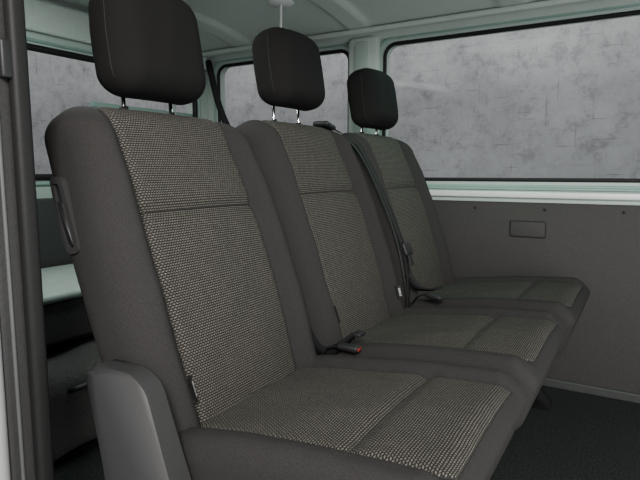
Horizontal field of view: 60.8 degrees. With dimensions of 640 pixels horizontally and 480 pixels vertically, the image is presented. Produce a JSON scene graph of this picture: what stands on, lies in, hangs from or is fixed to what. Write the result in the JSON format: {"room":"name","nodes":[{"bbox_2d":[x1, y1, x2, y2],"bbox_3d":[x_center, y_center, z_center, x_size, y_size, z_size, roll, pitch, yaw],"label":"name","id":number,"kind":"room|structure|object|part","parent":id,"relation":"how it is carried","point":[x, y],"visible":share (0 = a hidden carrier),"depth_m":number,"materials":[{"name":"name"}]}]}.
{"room":"vehicle interior","nodes":[
{"label":"vehicle interior","id":0,"kind":"room"},
{"bbox_2d":[26,0,208,198],"bbox_3d":[-1.056,-0.170,2.170,0.050,1.480,1.760,4,8,31],"label":"wall","id":1,"kind":"structure","parent":0,"point":[41,191],"depth_m":2.14,"materials":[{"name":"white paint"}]},
{"bbox_2d":[37,198,93,350],"bbox_3d":[-1.029,0.175,2.191,0.022,0.690,1.710,4,8,31],"label":"trim","id":2,"kind":"structure","parent":1,"relation":"attached to","point":[53,253],"depth_m":2.12,"materials":[{"name":"grey plastic"}]},
{"bbox_2d":[26,37,200,185],"bbox_3d":[-1.022,-0.490,2.157,0.041,0.546,1.546,4,8,31],"label":"window","id":3,"kind":"structure","parent":1,"relation":"in","point":[31,47],"depth_m":2.17,"materials":[{"name":"black rubber"}]},
{"bbox_2d":[24,0,206,69],"bbox_3d":[-1.025,-0.834,2.063,0.032,0.115,1.710,4,8,31],"label":"trim","id":4,"kind":"structure","parent":1,"relation":"attached to","point":[41,17],"depth_m":2.08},
{"bbox_2d":[43,0,639,62],"bbox_3d":[0.354,-0.773,1.232,3.350,0.120,1.785,4,8,31],"label":"ceiling","id":5,"kind":"structure","parent":0,"point":[222,24],"depth_m":2.17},
{"bbox_2d":[267,0,293,28],"bbox_3d":[-0.150,-0.856,2.101,0.111,0.124,0.111,4,8,31],"label":"ceiling hook","id":6,"kind":"object","parent":5,"relation":"attached to","point":[280,4],"visible":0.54,"depth_m":2.09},
{"bbox_3d":[-0.150,-0.911,2.094,0.111,0.014,0.111,4,8,31],"label":"plate","id":7,"kind":"part","parent":6,"relation":"part of","materials":[{"name":"white plastic"}]},
{"bbox_3d":[-0.141,-0.850,2.096,0.034,0.112,0.010,4,8,31],"label":"stem","id":8,"kind":"part","parent":6,"relation":"part of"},
{"bbox_2d":[202,0,598,56],"bbox_3d":[0.799,-0.824,1.903,3.240,0.020,0.035,4,8,31],"label":"trim","id":9,"kind":"structure","parent":5,"relation":"attached to","point":[548,3],"depth_m":2.11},
{"bbox_2d":[54,386,639,479],"bbox_3d":[0.366,0.673,1.432,3.350,0.050,1.830,4,8,31],"label":"floor","id":10,"kind":"structure","parent":0,"point":[582,436],"depth_m":1.64,"materials":[{"name":"carpet"}]},
{"bbox_2d":[41,264,92,345],"bbox_3d":[-0.819,0.340,2.054,0.460,0.458,1.420,4,8,31],"label":"shelf","id":11,"kind":"object","parent":10,"relation":"on","point":[65,313],"visible":0.02,"depth_m":1.70,"materials":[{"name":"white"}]},
{"bbox_3d":[-0.819,0.126,2.028,0.460,0.028,1.420,4,8,31],"label":"shelf","id":12,"kind":"part","parent":11,"relation":"part of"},
{"bbox_2d":[47,336,101,460],"bbox_3d":[-0.744,0.477,1.709,0.319,0.276,0.600,4,8,31],"label":"bag","id":13,"kind":"object","parent":10,"relation":"on","point":[69,364],"visible":0.23,"depth_m":1.56,"materials":[{"name":"grey fabric"}]},
{"bbox_2d":[44,0,526,479],"bbox_3d":[-0.076,0.107,0.983,0.784,1.184,0.545,4,8,31],"label":"seat","id":14,"kind":"object","parent":10,"relation":"on","point":[170,226],"visible":1,"depth_m":0.96,"materials":[{"name":"fabric"}]},
{"bbox_3d":[-0.432,-0.042,0.931,0.068,0.130,0.012,4,8,31],"label":"recline handle","id":15,"kind":"part","parent":14,"relation":"part of","materials":[{"name":"grey plastic"}]},
{"bbox_3d":[-0.433,-0.028,0.932,0.041,0.075,0.008,4,8,31],"label":"lever","id":16,"kind":"part","parent":14,"relation":"part of","materials":[{"name":"black plastic"}]},
{"bbox_3d":[-0.386,-0.257,1.077,0.020,0.171,0.009,4,8,31],"label":"post","id":17,"kind":"part","parent":14,"relation":"part of","materials":[{"name":"silver metal"}]},
{"bbox_3d":[-0.322,-0.270,1.183,0.020,0.171,0.009,4,8,31],"label":"post","id":18,"kind":"part","parent":14,"relation":"part of","materials":[{"name":"silver metal"}]},
{"bbox_3d":[-0.246,0.072,1.116,0.352,0.654,0.486,4,8,31],"label":"backrest","id":19,"kind":"part","parent":14,"relation":"part of","materials":[{"name":"fabric"}]},
{"bbox_3d":[-0.227,0.032,1.100,0.261,0.576,0.321,4,8,31],"label":"backrest panel","id":20,"kind":"part","parent":14,"relation":"part of","materials":[{"name":"fabric"}]},
{"bbox_2d":[322,342,361,354],"bbox_3d":[0.046,0.259,1.256,0.102,0.046,0.024,4,8,28],"label":"belt buckle","id":21,"kind":"object","parent":14,"relation":"attached to","point":[343,346],"visible":0.97,"depth_m":1.24,"materials":[{"name":"black plastic"}]},
{"bbox_2d":[178,355,526,479],"bbox_3d":[0.049,0.362,0.974,0.528,0.218,0.480,4,8,31],"label":"cushion","id":22,"kind":"object","parent":14,"relation":"on","point":[252,417],"depth_m":0.88,"materials":[{"name":"fabric"}]},
{"bbox_3d":[0.052,0.294,0.963,0.481,0.071,0.353,4,8,31],"label":"cushion panel","id":23,"kind":"part","parent":14,"relation":"part of","materials":[{"name":"fabric"}]},
{"bbox_2d":[236,27,566,429],"bbox_3d":[0.200,0.040,1.430,0.792,1.208,0.486,4,8,31],"label":"seat","id":24,"kind":"object","parent":10,"relation":"on","point":[325,205],"visible":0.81,"depth_m":1.42,"materials":[{"name":"fabric"}]},
{"bbox_3d":[-0.126,-0.345,1.502,0.020,0.162,0.009,4,8,31],"label":"post","id":25,"kind":"part","parent":24,"relation":"part of","materials":[{"name":"silver metal"}]},
{"bbox_3d":[-0.062,-0.359,1.607,0.020,0.162,0.009,4,8,31],"label":"post","id":26,"kind":"part","parent":24,"relation":"part of","materials":[{"name":"silver metal"}]},
{"bbox_3d":[0.012,0.004,1.539,0.352,0.654,0.486,4,8,31],"label":"backrest","id":27,"kind":"part","parent":24,"relation":"part of","materials":[{"name":"fabric"}]},
{"bbox_3d":[0.030,-0.037,1.523,0.261,0.576,0.321,4,8,31],"label":"backrest panel","id":28,"kind":"part","parent":24,"relation":"part of","materials":[{"name":"fabric"}]},
{"bbox_2d":[310,326,365,354],"bbox_3d":[0.015,0.200,1.287,0.185,0.146,0.043,1,7,8],"label":"strap","id":29,"kind":"object","parent":24,"relation":"on","point":[319,348],"visible":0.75,"depth_m":1.28,"materials":[{"name":"black fabric"}]},
{"bbox_2d":[313,121,442,306],"bbox_3d":[0.185,-0.052,1.723,0.417,0.638,0.158,0,7,3],"label":"belt","id":30,"kind":"object","parent":24,"relation":"hanging from","point":[406,247],"visible":0.94,"depth_m":1.70,"materials":[{"name":"black fabric"}]},
{"bbox_2d":[336,306,566,429],"bbox_3d":[0.313,0.306,1.395,0.528,0.218,0.480,4,8,31],"label":"cushion","id":31,"kind":"object","parent":24,"relation":"on","point":[525,344],"depth_m":1.30,"materials":[{"name":"fabric"}]},
{"bbox_3d":[0.316,0.238,1.384,0.481,0.071,0.353,4,8,31],"label":"cushion panel","id":32,"kind":"part","parent":24,"relation":"part of","materials":[{"name":"fabric"}]},
{"bbox_2d":[341,68,589,410],"bbox_3d":[0.471,-0.004,1.869,0.804,1.187,0.497,4,8,31],"label":"seat","id":33,"kind":"object","parent":10,"relation":"on","point":[372,99],"visible":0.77,"depth_m":1.89,"materials":[{"name":"fabric"}]},
{"bbox_3d":[0.276,-0.050,1.976,0.352,0.654,0.486,4,8,31],"label":"backrest","id":34,"kind":"part","parent":33,"relation":"part of","materials":[{"name":"fabric"}]},
{"bbox_3d":[0.295,-0.090,1.960,0.261,0.576,0.321,4,8,31],"label":"backrest panel","id":35,"kind":"part","parent":33,"relation":"part of","materials":[{"name":"fabric"}]},
{"bbox_2d":[411,293,443,303],"bbox_3d":[0.329,0.182,1.675,0.105,0.042,0.024,5,9,37],"label":"belt buckle","id":36,"kind":"object","parent":33,"relation":"attached to","point":[427,295],"visible":1,"depth_m":1.65,"materials":[{"name":"black plastic"}]},
{"bbox_2d":[411,276,589,355],"bbox_3d":[0.592,0.247,1.836,0.528,0.218,0.480,4,8,31],"label":"cushion","id":37,"kind":"object","parent":33,"relation":"on","point":[566,298],"depth_m":1.74,"materials":[{"name":"fabric"}]},
{"bbox_3d":[0.595,0.179,1.825,0.481,0.071,0.353,4,8,31],"label":"cushion panel","id":38,"kind":"part","parent":33,"relation":"part of","materials":[{"name":"fabric"}]},
{"bbox_2d":[208,6,639,204],"bbox_3d":[0.825,-0.160,2.097,3.350,1.480,0.050,4,8,31],"label":"wall","id":39,"kind":"structure","parent":0,"point":[223,72],"depth_m":2.12,"materials":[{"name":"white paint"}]},
{"bbox_2d":[205,60,230,125],"bbox_3d":[-0.461,-0.604,2.757,0.275,0.611,0.035,4,8,28],"label":"belt","id":40,"kind":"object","parent":39,"relation":"attached to","point":[209,66],"depth_m":2.76,"materials":[{"name":"black fabric"}]},
{"bbox_2d":[213,43,348,132],"bbox_3d":[-0.190,-0.583,2.642,0.826,0.631,0.038,4,8,31],"label":"window","id":41,"kind":"structure","parent":39,"relation":"in","point":[345,52],"depth_m":2.71,"materials":[{"name":"black rubber"}]},
{"bbox_2d":[348,36,380,133],"bbox_3d":[0.191,-0.533,2.381,0.135,0.670,0.044,4,8,31],"label":"trim","id":42,"kind":"structure","parent":39,"relation":"attached to","point":[364,52],"depth_m":2.33,"materials":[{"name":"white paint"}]},
{"bbox_2d":[379,3,639,189],"bbox_3d":[1.045,-0.492,1.906,1.846,0.631,0.038,4,8,31],"label":"window","id":43,"kind":"structure","parent":39,"relation":"in","point":[634,12],"depth_m":2.05,"materials":[{"name":"black rubber"}]},
{"bbox_2d":[428,187,639,393],"bbox_3d":[0.827,0.168,2.093,3.260,0.730,0.026,4,8,31],"label":"side wall panel","id":44,"kind":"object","parent":39,"relation":"attached to","point":[597,245],"depth_m":2.02,"materials":[{"name":"black plastic"}]},
{"bbox_3d":[0.792,-0.041,2.084,0.126,0.058,0.010,4,8,31],"label":"panel","id":45,"kind":"part","parent":44,"relation":"part of","materials":[{"name":"grey plastic"}]},
{"bbox_2d":[542,377,639,403],"bbox_3d":[0.827,0.542,2.139,3.260,0.035,0.028,4,8,31],"label":"baseboard","id":46,"kind":"structure","parent":39,"relation":"attached to","point":[621,395],"depth_m":2.02,"materials":[{"name":"grey plastic"}]},
{"bbox_3d":[-0.996,-0.025,1.135,1.170,1.510,0.040,4,8,31],"label":"wall","id":47,"kind":"structure","parent":0,"visible":0},
{"bbox_2d":[0,332,10,479],"bbox_3d":[-0.492,0.012,0.792,0.029,1.500,0.034,4,8,31],"label":"trim","id":48,"kind":"structure","parent":47,"relation":"attached to","point":[5,474],"depth_m":0.82,"materials":[{"name":"silver metal"}]},
{"bbox_2d":[0,0,35,479],"bbox_3d":[-0.481,0.011,0.838,0.071,1.510,0.060,4,8,31],"label":"trim","id":49,"kind":"structure","parent":47,"relation":"attached to","point":[12,321],"depth_m":0.83,"materials":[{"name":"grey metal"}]},
{"bbox_2d":[3,0,54,479],"bbox_3d":[-0.446,0.026,0.841,0.022,1.460,0.026,4,8,31],"label":"trim","id":50,"kind":"structure","parent":47,"relation":"attached to","point":[13,10],"depth_m":0.83,"materials":[{"name":"black rubber"}]},
{"label":"outside","id":51,"kind":"structure","parent":0,"visible":0},
{"bbox_3d":[-0.773,1.444,-1.116,16.000,0.050,13.000,4,8,31],"label":"ground","id":52,"kind":"structure","parent":51,"visible":0},
{"bbox_2d":[27,16,639,177],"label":"window","id":53,"kind":"structure","parent":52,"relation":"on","point":[563,101],"depth_m":3.27,"materials":[{"name":"grey glass"}]}
]}

